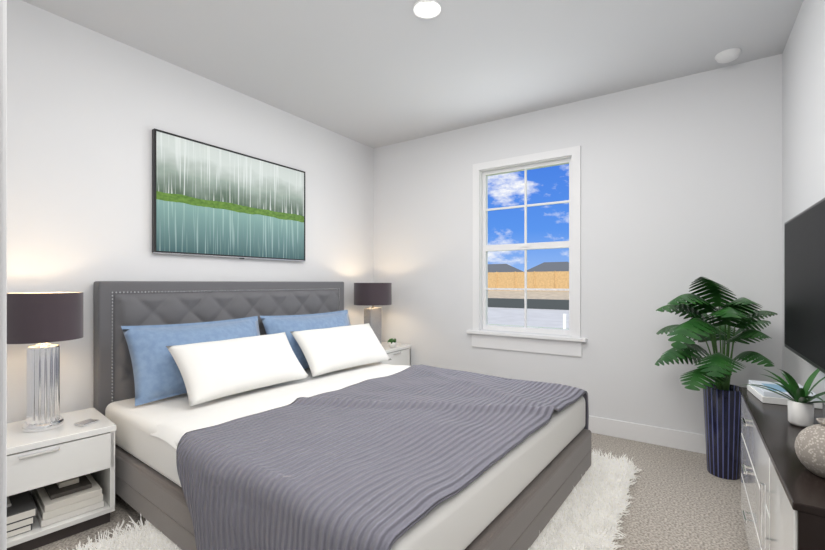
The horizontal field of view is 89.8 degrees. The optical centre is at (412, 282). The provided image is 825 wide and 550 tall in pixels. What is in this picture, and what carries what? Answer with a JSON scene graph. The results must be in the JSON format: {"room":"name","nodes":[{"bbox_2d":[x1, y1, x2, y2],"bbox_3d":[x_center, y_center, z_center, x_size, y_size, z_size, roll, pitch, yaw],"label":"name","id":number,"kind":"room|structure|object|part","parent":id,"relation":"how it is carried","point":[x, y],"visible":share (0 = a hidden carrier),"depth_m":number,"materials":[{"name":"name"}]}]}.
{"room":"bedroom","nodes":[
{"label":"bedroom","id":0,"kind":"room"},
{"bbox_2d":[7,0,373,422],"bbox_3d":[-1.700,-0.143,2.914,0.120,2.740,4.575,0,0,34],"label":"wall","id":1,"kind":"structure","parent":0,"point":[88,110],"depth_m":2.57,"materials":[{"name":"white paint"}]},
{"bbox_2d":[152,128,304,260],"bbox_3d":[-1.360,-0.602,3.278,0.037,0.832,1.294,0,0,34],"label":"picture frame","id":2,"kind":"object","parent":1,"relation":"attached to","point":[211,200],"visible":1,"depth_m":3.13,"materials":[{"name":"black"}]},
{"bbox_2d":[33,433,748,549],"bbox_3d":[-0.208,1.277,1.909,3.718,0.100,4.575,0,0,34],"label":"floor","id":3,"kind":"structure","parent":0,"point":[680,499],"depth_m":2.25,"materials":[{"name":"carpet"}]},
{"bbox_2d":[7,407,115,549],"bbox_3d":[-1.873,0.977,2.038,0.464,0.500,0.588,0,0,41],"label":"nightstand","id":4,"kind":"object","parent":3,"relation":"on","point":[67,449],"visible":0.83,"depth_m":1.98,"materials":[{"name":"white wood"}]},
{"bbox_2d":[7,292,82,431],"bbox_3d":[-1.857,0.389,2.082,0.316,0.675,0.316,0,0,34],"label":"lamp","id":5,"kind":"object","parent":4,"relation":"on","point":[42,319],"visible":0.92,"depth_m":2.02,"materials":[{"name":"silver metal"}]},
{"bbox_2d":[7,474,103,537],"bbox_3d":[-1.860,1.070,2.034,0.350,0.141,0.490,0,0,41],"label":"books","id":6,"kind":"object","parent":4,"relation":"in","point":[50,504],"visible":0.81,"depth_m":2.00,"materials":[{"name":"grey paper"}]},
{"bbox_2d":[74,419,98,426],"bbox_3d":[-1.675,0.721,2.128,0.070,0.012,0.080,0,0,17],"label":"dock","id":7,"kind":"object","parent":4,"relation":"on","point":[87,422],"visible":1,"depth_m":2.11,"materials":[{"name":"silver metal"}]},
{"bbox_2d":[94,281,591,549],"bbox_3d":[-0.390,0.610,2.539,2.342,1.235,2.037,0,0,37],"label":"bed","id":8,"kind":"object","parent":3,"relation":"on","point":[253,415],"visible":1,"depth_m":2.04,"materials":[{"name":"fabric"}]},
{"bbox_3d":[-0.357,0.815,2.517,2.210,0.225,1.910,0,0,37],"label":"mattress","id":9,"kind":"part","parent":8,"relation":"part of","materials":[{"name":"white fabric"}]},
{"bbox_2d":[63,448,641,549],"bbox_3d":[-0.045,1.216,2.215,1.958,0.019,2.552,0,0,34],"label":"shag rug","id":10,"kind":"object","parent":3,"relation":"on","point":[586,516],"visible":0.1,"depth_m":2.02,"materials":[{"name":"white fur"}]},
{"bbox_2d":[377,342,410,365],"bbox_3d":[-0.364,0.942,4.278,0.514,0.571,0.528,0,0,34],"label":"nightstand","id":11,"kind":"object","parent":3,"relation":"on","point":[399,354],"visible":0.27,"depth_m":4.21,"materials":[{"name":"white wood"}]},
{"bbox_2d":[354,283,391,344],"bbox_3d":[-0.401,0.330,4.182,0.380,0.652,0.380,0,0,34],"label":"lamp","id":12,"kind":"object","parent":11,"relation":"on","point":[371,294],"visible":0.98,"depth_m":4.05,"materials":[{"name":"fabric"}]},
{"bbox_2d":[388,338,395,347],"bbox_3d":[-0.201,0.610,4.188,0.092,0.092,0.089,0,0,34],"label":"succulent pot","id":13,"kind":"object","parent":11,"relation":"on","point":[392,342],"visible":1,"depth_m":4.16,"materials":[{"name":"white ceramic"}]},
{"bbox_2d":[655,277,777,479],"bbox_3d":[1.888,0.596,2.611,0.623,1.262,0.693,0,0,34],"label":"fern plant","id":14,"kind":"object","parent":3,"relation":"on","point":[722,407],"visible":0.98,"depth_m":2.56,"materials":[{"name":"green plant"}]},
{"bbox_2d":[739,380,824,549],"bbox_3d":[1.417,0.856,1.499,0.304,0.742,1.352,0,0,34],"label":"dresser","id":15,"kind":"object","parent":3,"relation":"on","point":[782,497],"depth_m":1.37,"materials":[{"name":"white wood"}]},
{"bbox_2d":[739,368,824,426],"bbox_3d":[1.433,0.416,1.563,0.327,0.240,0.361,0,0,34],"label":"plant","id":16,"kind":"object","parent":15,"relation":"on","point":[800,405],"visible":0.96,"depth_m":1.54,"materials":[{"name":"green plant"}]},
{"bbox_3d":[1.706,0.511,1.913,0.200,0.051,0.260,0,0,27],"label":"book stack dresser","id":17,"kind":"part","parent":15,"relation":"part of","materials":[{"name":"white paper"}]},
{"bbox_2d":[795,418,824,477],"bbox_3d":[1.170,0.462,1.153,0.156,0.148,0.156,0,0,34],"label":"vase","id":18,"kind":"object","parent":15,"relation":"on","point":[810,446],"visible":1,"depth_m":1.15,"materials":[{"name":"beige ceramic"}]},
{"bbox_2d":[22,0,802,148],"bbox_3d":[-0.208,-1.563,1.909,3.718,0.100,4.575,0,0,34],"label":"ceiling","id":19,"kind":"structure","parent":0,"point":[373,74],"depth_m":2.66,"materials":[{"name":"white paint"}]},
{"bbox_2d":[413,0,440,18],"bbox_3d":[0.081,-1.506,2.284,0.154,0.013,0.154,0,0,34],"label":"recessed light","id":20,"kind":"object","parent":19,"relation":"in","point":[429,9],"visible":1,"depth_m":2.27,"materials":[{"name":"white plastic"}]},
{"bbox_2d":[715,48,740,62],"bbox_3d":[2.089,-1.494,2.741,0.140,0.038,0.140,0,0,34],"label":"smoke detector","id":21,"kind":"object","parent":19,"relation":"attached to","point":[728,55],"visible":0.98,"depth_m":2.71,"materials":[{"name":"white plastic"}]},
{"bbox_2d":[374,54,781,434],"bbox_3d":[1.036,-0.143,3.757,3.718,2.740,0.120,0,0,34],"label":"wall","id":22,"kind":"structure","parent":0,"point":[681,184],"depth_m":3.24,"materials":[{"name":"white paint"}]},
{"bbox_2d":[466,146,586,356],"bbox_3d":[1.005,-0.259,3.732,1.077,1.751,0.155,0,0,34],"label":"window","id":23,"kind":"structure","parent":22,"relation":"in","point":[556,345],"depth_m":3.73,"materials":[{"name":"white wood"}]},
{"bbox_2d":[588,415,705,453],"bbox_3d":[0.999,1.159,3.701,3.420,0.135,0.015,0,0,34],"label":"baseboard","id":24,"kind":"structure","parent":22,"relation":"attached to","point":[681,440],"depth_m":3.14,"materials":[{"name":"white"}]},
{"bbox_2d":[782,0,824,403],"bbox_3d":[1.284,-0.143,0.905,0.120,2.740,4.575,0,0,34],"label":"wall","id":25,"kind":"structure","parent":0,"point":[803,121],"depth_m":2.22,"materials":[{"name":"white paint"}]},
{"bbox_2d":[784,198,824,373],"bbox_3d":[1.649,0.011,1.645,0.100,0.641,1.130,0,0,34],"label":"wall-mounted tv","id":26,"kind":"object","parent":25,"relation":"attached to","point":[804,284],"visible":1,"depth_m":1.72,"materials":[{"name":"black plastic"}]},
{"label":"outside","id":27,"kind":"structure","parent":0,"visible":0},
{"bbox_2d":[488,262,568,328],"bbox_3d":[43.306,-1.598,69.657,240.000,6.750,156.065,0,0,34],"label":"outdoor view","id":28,"kind":"object","parent":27,"point":[547,309],"visible":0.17,"depth_m":33.84,"materials":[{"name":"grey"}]},
{"bbox_3d":[-0.018,-1.173,0.024,0.900,0.680,0.140,0,0,34],"label":"wall","id":29,"kind":"structure","parent":0,"visible":0},
{"bbox_2d":[0,0,6,549],"bbox_3d":[-0.013,0.162,0.031,1.030,2.130,0.158,0,0,34],"label":"door frame","id":30,"kind":"structure","parent":29,"relation":"attached to","point":[3,274],"depth_m":0.34,"materials":[{"name":"white wood"}]}
]}

